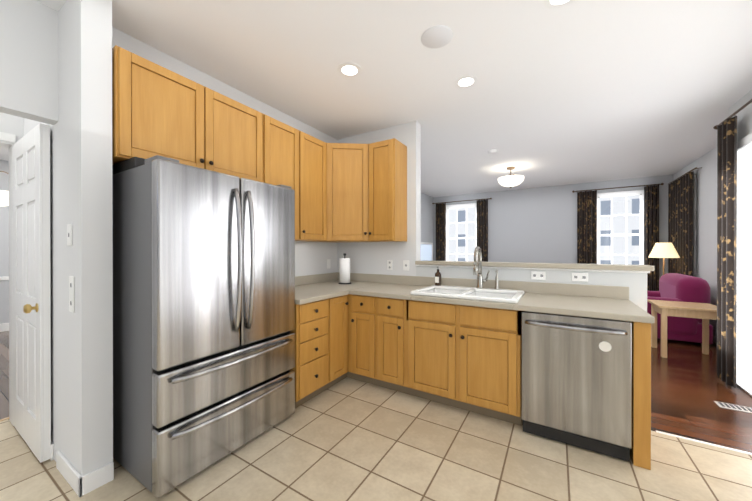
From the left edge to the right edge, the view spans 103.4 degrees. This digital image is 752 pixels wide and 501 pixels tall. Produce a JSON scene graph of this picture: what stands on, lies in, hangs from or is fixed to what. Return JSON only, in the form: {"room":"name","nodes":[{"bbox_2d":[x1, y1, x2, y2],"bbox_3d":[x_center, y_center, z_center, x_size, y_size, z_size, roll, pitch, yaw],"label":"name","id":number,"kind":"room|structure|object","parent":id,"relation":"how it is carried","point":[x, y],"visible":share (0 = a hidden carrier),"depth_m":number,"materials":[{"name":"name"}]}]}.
{"room":"kitchen","nodes":[
{"label":"kitchen","id":0,"kind":"room"},
{"bbox_2d":[0,331,8,418],"bbox_3d":[-4.725,1.325,3.127,4.060,0.050,4.500,0,0,31],"label":"floor","id":1,"kind":"structure","parent":0,"point":[4,374],"depth_m":3.11,"materials":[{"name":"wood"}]},
{"bbox_2d":[0,160,8,323],"bbox_3d":[-6.404,-0.073,4.145,0.130,2.740,4.500,0,0,31],"label":"wall","id":2,"kind":"structure","parent":0,"point":[4,252],"depth_m":4.76,"materials":[{"name":"grey paint"}]},
{"bbox_2d":[0,276,8,279],"bbox_3d":[-6.306,0.447,4.163,0.020,0.060,4.370,0,0,31],"label":"trim","id":3,"kind":"structure","parent":2,"relation":"attached to","point":[4,278],"depth_m":4.75,"materials":[{"name":"white"}]},
{"bbox_2d":[0,323,8,331],"bbox_3d":[-6.308,1.232,4.166,0.014,0.130,4.370,0,0,31],"label":"baseboard","id":4,"kind":"structure","parent":2,"relation":"attached to","point":[4,326],"depth_m":4.75,"materials":[{"name":"white wood"}]},
{"bbox_2d":[0,112,23,141],"bbox_3d":[-3.441,-0.066,1.097,0.130,2.740,6.630,0,0,31],"label":"wall","id":5,"kind":"structure","parent":0,"point":[11,124],"depth_m":2.20,"materials":[{"name":"white paint"}]},
{"bbox_2d":[0,132,15,425],"bbox_3d":[-2.963,0.223,1.884,0.160,2.160,0.970,0,0,31],"label":"door frame","id":6,"kind":"structure","parent":5,"relation":"attached to","point":[7,140],"depth_m":2.23,"materials":[{"name":"white wood"}]},
{"bbox_2d":[0,0,58,124],"bbox_3d":[-3.144,-0.063,-0.137,0.110,2.740,4.570,0,0,31],"label":"wall","id":7,"kind":"structure","parent":0,"point":[28,59],"depth_m":1.69,"materials":[{"name":"white paint"}]},
{"bbox_2d":[24,0,112,475],"bbox_3d":[-2.083,-0.068,1.968,1.285,2.740,0.130,0,0,31],"label":"wall","id":8,"kind":"structure","parent":0,"point":[82,334],"depth_m":1.65,"materials":[{"name":"white paint"}]},
{"bbox_2d":[12,123,50,462],"bbox_3d":[-2.368,0.259,1.993,0.767,2.063,0.101,0,0,31],"label":"door","id":9,"kind":"structure","parent":8,"relation":"in","point":[31,294],"depth_m":1.89,"materials":[{"name":"white wood"}]},
{"bbox_2d":[50,441,53,460],"bbox_3d":[-2.335,1.252,2.040,0.765,0.100,0.014,0,0,31],"label":"baseboard","id":10,"kind":"structure","parent":8,"relation":"attached to","point":[52,444],"depth_m":1.84,"materials":[{"name":"white wood"}]},
{"bbox_2d":[67,224,71,245],"bbox_3d":[-1.724,-0.087,1.669,0.075,0.120,0.007,0,0,31],"label":"plate","id":11,"kind":"object","parent":8,"relation":"attached to","point":[69,234],"visible":0.98,"depth_m":1.66,"materials":[{"name":"white plastic"}]},
{"bbox_2d":[69,276,74,312],"bbox_3d":[-1.694,0.243,1.651,0.075,0.200,0.007,0,0,31],"label":"plate","id":12,"kind":"object","parent":8,"relation":"attached to","point":[71,296],"visible":1,"depth_m":1.64,"materials":[{"name":"white plastic"}]},
{"bbox_2d":[53,450,90,496],"bbox_3d":[-1.731,1.253,1.685,0.414,0.100,0.034,0,0,31],"label":"baseboard","id":13,"kind":"structure","parent":8,"relation":"attached to","point":[79,484],"depth_m":1.62,"materials":[{"name":"white wood"}]},
{"bbox_2d":[112,27,336,276],"bbox_3d":[-1.177,-0.070,2.886,0.130,2.740,2.380,0,0,31],"label":"wall","id":14,"kind":"structure","parent":0,"point":[311,258],"depth_m":2.85,"materials":[{"name":"white paint"}]},
{"bbox_2d":[112,45,267,182],"bbox_3d":[-1.342,-0.853,2.177,0.318,0.630,0.980,0,0,31],"label":"upper cabinet","id":15,"kind":"object","parent":14,"relation":"attached to","point":[157,110],"depth_m":1.96,"materials":[{"name":"brown wood"}]},
{"bbox_2d":[268,116,295,240],"bbox_3d":[-0.980,-0.635,2.774,0.318,1.070,0.545,0,0,31],"label":"upper cabinet","id":16,"kind":"object","parent":14,"relation":"attached to","point":[281,136],"depth_m":2.69,"materials":[{"name":"brown wood"}]},
{"bbox_2d":[296,129,327,241],"bbox_3d":[-0.755,-0.635,3.100,0.363,1.070,0.507,0,0,31],"label":"upper cabinet","id":17,"kind":"object","parent":14,"relation":"attached to","point":[311,152],"depth_m":3.02,"materials":[{"name":"brown wood"}]},
{"bbox_2d":[327,259,330,268],"bbox_3d":[-0.593,0.168,3.713,0.007,0.115,0.070,0,0,31],"label":"electrical outlet plate","id":18,"kind":"object","parent":14,"relation":"attached to","point":[328,263],"visible":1,"depth_m":3.71,"materials":[{"name":"white plastic"}]},
{"bbox_2d":[0,377,751,500],"bbox_3d":[-1.219,1.332,0.059,5.120,0.050,6.900,0,0,31],"label":"floor","id":19,"kind":"structure","parent":0,"point":[347,439],"depth_m":1.79,"materials":[{"name":"beige tile"}]},
{"bbox_2d":[112,155,294,497],"bbox_3d":[-1.132,0.387,2.075,0.751,1.830,0.940,0,0,31],"label":"fridge","id":20,"kind":"object","parent":19,"relation":"on","point":[203,316],"visible":1,"depth_m":1.73,"materials":[{"name":"grey metal"}]},
{"bbox_2d":[290,297,337,407],"bbox_3d":[-0.797,0.863,2.713,0.698,0.876,0.447,0,0,31],"label":"base cabinet","id":21,"kind":"object","parent":19,"relation":"on","point":[316,323],"depth_m":2.52,"materials":[{"name":"brown wood"}]},
{"bbox_2d":[338,294,349,381],"bbox_3d":[-0.648,0.862,2.957,0.698,0.876,0.266,0,0,31],"label":"base cabinet","id":22,"kind":"object","parent":19,"relation":"on","point":[343,301],"depth_m":2.85,"materials":[{"name":"brown wood"}]},
{"bbox_2d":[295,276,350,304],"bbox_3d":[-0.739,0.355,2.778,0.730,0.140,0.630,0,0,31],"label":"countertop","id":23,"kind":"structure","parent":22,"relation":"on","point":[308,289],"depth_m":3.00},
{"bbox_2d":[350,294,381,386],"bbox_3d":[0.069,0.862,3.112,0.407,0.876,0.698,0,0,31],"label":"base cabinet","id":24,"kind":"object","parent":19,"relation":"on","point":[365,311],"depth_m":2.82,"materials":[{"name":"brown wood"}]},
{"bbox_2d":[305,272,653,323],"bbox_3d":[0.556,0.355,2.792,2.929,0.140,0.739,0,0,31],"label":"countertop","id":25,"kind":"structure","parent":24,"relation":"on","point":[601,302],"depth_m":2.45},
{"bbox_2d":[338,253,350,283],"bbox_3d":[-0.360,0.207,3.432,0.150,0.352,0.150,0,0,31],"label":"paper towel holder","id":26,"kind":"object","parent":25,"relation":"on","point":[344,270],"visible":1,"depth_m":3.38,"materials":[{"name":"white paper"}]},
{"bbox_2d":[410,285,524,302],"bbox_3d":[0.811,0.460,2.615,0.850,0.208,0.580,0,0,31],"label":"sink","id":27,"kind":"object","parent":25,"relation":"in","point":[492,295],"visible":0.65,"depth_m":2.64,"materials":[{"name":"white ceramic"}]},
{"bbox_2d":[435,266,440,285],"bbox_3d":[0.628,0.256,3.006,0.064,0.193,0.067,0,0,31],"label":"soap bottle","id":28,"kind":"object","parent":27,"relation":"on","point":[437,278],"visible":1,"depth_m":2.98,"materials":[{"name":"brown glass"}]},
{"bbox_2d":[494,269,498,289],"bbox_3d":[1.096,0.264,2.699,0.042,0.182,0.081,0,0,31],"label":"soap pump","id":29,"kind":"object","parent":27,"relation":"on","point":[496,283],"visible":1,"depth_m":2.71,"materials":[{"name":"silver metal"}]},
{"bbox_2d":[473,247,489,288],"bbox_3d":[0.960,0.159,2.708,0.126,0.391,0.233,0,0,31],"label":"faucet","id":30,"kind":"object","parent":25,"relation":"on","point":[477,269],"visible":1,"depth_m":2.77,"materials":[{"name":"silver metal"}]},
{"bbox_2d":[382,297,433,393],"bbox_3d":[0.278,0.862,2.985,0.375,0.876,0.698,0,0,31],"label":"base cabinet","id":31,"kind":"object","parent":19,"relation":"on","point":[395,312],"depth_m":2.65,"materials":[{"name":"brown wood"}]},
{"bbox_2d":[406,306,522,425],"bbox_3d":[0.824,0.956,2.653,0.905,0.690,0.698,0,0,31],"label":"base cabinet","id":32,"kind":"object","parent":19,"relation":"on","point":[464,357],"depth_m":2.32,"materials":[{"name":"brown wood"}]},
{"bbox_2d":[521,311,631,461],"bbox_3d":[1.447,0.868,2.209,0.604,0.868,0.733,0,0,31],"label":"dishwasher","id":33,"kind":"object","parent":19,"relation":"on","point":[576,381],"visible":1,"depth_m":1.93,"materials":[{"name":"grey metal"}]},
{"bbox_2d":[656,430,751,454],"bbox_3d":[2.386,1.300,1.905,0.874,0.004,0.024,0,0,31],"label":"trim","id":34,"kind":"structure","parent":19,"relation":"on","point":[711,444],"depth_m":2.01,"materials":[{"name":"white wood"}]},
{"bbox_2d":[0,0,751,196],"bbox_3d":[-0.896,-1.472,3.970,9.720,0.060,9.930,0,0,31],"label":"ceiling","id":35,"kind":"structure","parent":0,"point":[580,91],"depth_m":2.38,"materials":[{"name":"white paint"}]},
{"bbox_2d":[0,171,8,205],"bbox_3d":[-4.657,-0.992,3.619,0.482,0.900,0.482,0,0,31],"label":"pendant lamp","id":36,"kind":"object","parent":35,"relation":"hanging from","point":[4,198],"visible":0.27,"depth_m":3.57,"materials":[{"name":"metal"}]},
{"bbox_2d":[338,63,361,76],"bbox_3d":[-0.210,-1.436,2.365,0.190,0.004,0.190,0,0,31],"label":"recessed light","id":37,"kind":"object","parent":35,"relation":"in","point":[349,69],"visible":1,"depth_m":2.35,"materials":[{"name":"white"}]},
{"bbox_2d":[421,25,452,47],"bbox_3d":[0.410,-1.434,2.000,0.210,0.008,0.210,0,0,31],"label":"ceiling speaker","id":38,"kind":"object","parent":35,"relation":"in","point":[438,36],"visible":1,"depth_m":1.98,"materials":[{"name":"white plastic"}]},
{"bbox_2d":[455,75,477,87],"bbox_3d":[0.768,-1.437,2.531,0.190,0.004,0.190,0,0,31],"label":"recessed light","id":39,"kind":"object","parent":35,"relation":"in","point":[467,81],"visible":1,"depth_m":2.52,"materials":[{"name":"white"}]},
{"bbox_2d":[488,149,496,153],"bbox_3d":[1.686,-1.426,4.290,0.130,0.035,0.130,0,0,31],"label":"smoke detector","id":40,"kind":"object","parent":35,"relation":"attached to","point":[492,151],"visible":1,"depth_m":4.25,"materials":[{"name":"white plastic"}]},
{"bbox_2d":[498,166,523,187],"bbox_3d":[2.346,-1.264,5.165,0.422,0.362,0.422,0,0,31],"label":"ceiling light","id":41,"kind":"object","parent":35,"relation":"attached to","point":[511,181],"visible":1,"depth_m":5.05,"materials":[{"name":"white glass"}]},
{"bbox_2d":[544,0,574,8],"bbox_3d":[1.051,-1.435,1.668,0.190,0.004,0.190,0,0,31],"label":"recessed light","id":42,"kind":"object","parent":35,"relation":"in","point":[553,4],"visible":1,"depth_m":1.72,"materials":[{"name":"white"}]},
{"bbox_2d":[421,193,432,242],"bbox_3d":[0.317,-0.078,6.208,0.130,2.740,4.590,0,0,31],"label":"wall","id":43,"kind":"structure","parent":0,"point":[426,218],"depth_m":7.72,"materials":[{"name":"grey paint"}]},
{"bbox_2d":[421,242,432,260],"bbox_3d":[1.260,0.294,7.608,0.020,1.010,1.060,0,0,31],"label":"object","id":44,"kind":"object","parent":43,"relation":"attached to","point":[426,250],"visible":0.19,"depth_m":7.72,"materials":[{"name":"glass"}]},
{"bbox_2d":[337,121,646,311],"bbox_3d":[0.582,-0.071,3.285,3.620,2.740,0.130,0,0,31],"label":"wall","id":45,"kind":"structure","parent":0,"point":[369,257],"depth_m":3.32,"materials":[{"name":"white paint"}]},
{"bbox_2d":[312,143,383,242],"bbox_3d":[-0.349,-0.636,3.401,0.745,1.070,0.633,0,0,31],"label":"upper cabinet","id":46,"kind":"object","parent":45,"relation":"attached to","point":[349,192],"depth_m":3.23,"materials":[{"name":"brown wood"}]},
{"bbox_2d":[372,138,406,241],"bbox_3d":[0.099,-0.636,3.293,0.373,1.070,0.352,0,0,31],"label":"upper cabinet","id":47,"kind":"object","parent":45,"relation":"attached to","point":[389,157],"depth_m":3.16,"materials":[{"name":"brown wood"}]},
{"bbox_2d":[387,260,392,269],"bbox_3d":[0.161,0.169,3.460,0.070,0.115,0.007,0,0,31],"label":"outlet","id":48,"kind":"object","parent":45,"relation":"attached to","point":[389,264],"visible":1,"depth_m":3.46,"materials":[{"name":"white plastic"}]},
{"bbox_2d":[403,260,408,270],"bbox_3d":[0.340,0.169,3.351,0.075,0.115,0.007,0,0,31],"label":"switch plate","id":49,"kind":"object","parent":45,"relation":"attached to","point":[405,265],"visible":1,"depth_m":3.35,"materials":[{"name":"white plastic"}]},
{"bbox_2d":[415,260,653,272],"bbox_3d":[1.319,0.144,2.838,1.965,0.058,0.200,0,0,31],"label":"trim","id":50,"kind":"structure","parent":45,"relation":"on","point":[628,268],"depth_m":2.63,"materials":[{"name":"white"}]},
{"bbox_2d":[531,271,545,279],"bbox_3d":[1.460,0.226,2.671,0.115,0.072,0.007,0,0,31],"label":"outlet","id":51,"kind":"object","parent":45,"relation":"attached to","point":[538,275],"visible":1,"depth_m":2.67,"materials":[{"name":"white plastic"}]},
{"bbox_2d":[572,273,587,281],"bbox_3d":[1.724,0.226,2.510,0.115,0.072,0.007,0,0,31],"label":"outlet","id":52,"kind":"object","parent":45,"relation":"attached to","point":[581,277],"visible":1,"depth_m":2.50,"materials":[{"name":"white plastic"}]},
{"bbox_2d":[433,175,672,279],"bbox_3d":[3.645,-0.080,6.947,5.050,2.740,0.130,0,0,31],"label":"wall","id":53,"kind":"structure","parent":0,"point":[535,225],"depth_m":6.79,"materials":[{"name":"grey paint"}]},
{"bbox_2d":[446,203,476,260],"bbox_3d":[2.220,-0.321,7.702,0.940,1.770,0.050,0,0,31],"label":"window","id":54,"kind":"structure","parent":53,"relation":"in","point":[461,232],"depth_m":7.73,"materials":[{"name":"white glass"}]},
{"bbox_2d":[432,183,663,203],"bbox_3d":[3.519,-1.269,6.871,4.620,0.050,0.122,0,0,31],"label":"curtain rod","id":55,"kind":"object","parent":53,"relation":"attached to","point":[573,191],"visible":1,"depth_m":6.16,"materials":[{"name":"brown metal"}]},
{"bbox_2d":[436,203,445,260],"bbox_3d":[1.727,0.001,7.920,0.280,2.514,0.056,0,0,31],"label":"curtain","id":56,"kind":"object","parent":55,"relation":"hanging from","point":[440,208],"depth_m":7.92,"materials":[{"name":"black fabric"}]},
{"bbox_2d":[477,199,487,261],"bbox_3d":[2.637,0.002,7.367,0.270,2.514,0.056,0,0,31],"label":"curtain","id":57,"kind":"object","parent":55,"relation":"hanging from","point":[482,205],"depth_m":7.36,"materials":[{"name":"black fabric"}]},
{"bbox_2d":[577,190,596,263],"bbox_3d":[4.452,0.005,6.263,0.340,2.514,0.056,0,0,31],"label":"curtain","id":58,"kind":"object","parent":55,"relation":"hanging from","point":[586,227],"depth_m":6.26,"materials":[{"name":"black fabric"}]},
{"bbox_2d":[644,185,658,290],"bbox_3d":[5.324,0.006,5.733,0.220,2.514,0.056,0,0,31],"label":"curtain","id":59,"kind":"object","parent":55,"relation":"hanging from","point":[651,193],"depth_m":5.73,"materials":[{"name":"black fabric"}]},
{"bbox_2d":[597,190,643,264],"bbox_3d":[4.950,-0.317,6.042,0.890,1.770,0.050,0,0,31],"label":"window","id":60,"kind":"structure","parent":53,"relation":"in","point":[620,227],"depth_m":6.04,"materials":[{"name":"white glass"}]},
{"bbox_2d":[651,338,751,452],"bbox_3d":[2.316,1.320,4.891,4.920,0.050,5.030,0,0,31],"label":"floor","id":61,"kind":"structure","parent":0,"point":[688,387],"depth_m":2.59,"materials":[{"name":"brown wood"}]},
{"bbox_2d":[648,243,679,274],"bbox_3d":[5.007,0.580,5.166,0.400,1.430,0.400,0,0,31],"label":"floor lamp","id":62,"kind":"object","parent":61,"relation":"on","point":[663,250],"visible":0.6,"depth_m":5.07,"materials":[{"name":"beige fabric"}]},
{"bbox_2d":[647,273,712,345],"bbox_3d":[4.395,0.831,4.603,0.850,0.930,1.060,0,0,31],"label":"armchair","id":63,"kind":"object","parent":61,"relation":"on","point":[679,287],"visible":0.44,"depth_m":4.11,"materials":[{"name":"pink"}]},
{"bbox_2d":[647,300,716,357],"bbox_3d":[3.819,0.983,3.666,0.600,0.630,0.540,0,0,31],"label":"side table","id":64,"kind":"object","parent":61,"relation":"on","point":[705,312],"visible":0.79,"depth_m":3.60,"materials":[{"name":"brown wood"}]},
{"bbox_2d":[714,401,751,412],"bbox_3d":[2.997,1.297,2.440,0.270,0.008,0.110,0,0,31],"label":"floor vent","id":65,"kind":"object","parent":61,"relation":"in","point":[735,407],"visible":1,"depth_m":2.45,"materials":[{"name":"silver metal"}]},
{"bbox_2d":[673,90,751,395],"bbox_3d":[2.472,-0.065,0.678,0.540,2.740,11.800,0,0,31],"label":"wall","id":66,"kind":"structure","parent":0,"point":[706,221],"depth_m":4.31,"materials":[{"name":"white paint"}]},
{"bbox_2d":[694,175,695,276],"bbox_3d":[5.307,-0.315,5.116,0.040,1.780,0.930,0,0,31],"label":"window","id":67,"kind":"structure","parent":66,"relation":"in","point":[694,225],"depth_m":4.72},
{"bbox_2d":[668,99,751,183],"bbox_3d":[3.892,-1.261,3.248,0.523,0.050,5.870,0,0,31],"label":"curtain rod","id":68,"kind":"object","parent":66,"relation":"attached to","point":[738,110],"visible":0.65,"depth_m":2.79,"materials":[{"name":"brown metal"}]},
{"bbox_2d":[668,171,693,275],"bbox_3d":[5.261,0.008,5.139,0.044,2.514,1.120,0,0,31],"label":"curtain","id":69,"kind":"object","parent":68,"relation":"hanging from","point":[681,214],"depth_m":5.03,"materials":[{"name":"black fabric"}]},
{"bbox_2d":[717,116,736,387],"bbox_3d":[3.376,0.013,2.856,0.052,2.514,0.280,0,0,31],"label":"curtain","id":70,"kind":"object","parent":68,"relation":"hanging from","point":[726,132],"depth_m":2.80,"materials":[{"name":"black fabric"}]},
{"bbox_2d":[713,335,716,344],"bbox_3d":[4.772,1.247,4.211,0.017,0.100,3.300,0,0,31],"label":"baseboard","id":71,"kind":"structure","parent":66,"relation":"attached to","point":[714,337],"depth_m":4.13,"materials":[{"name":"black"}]},
{"bbox_2d":[737,133,751,394],"bbox_3d":[2.992,0.137,2.089,0.030,2.330,2.010,0,0,31],"label":"sliding window","id":72,"kind":"structure","parent":66,"relation":"in","point":[744,265],"depth_m":2.74,"materials":[{"name":"white"}]}
]}

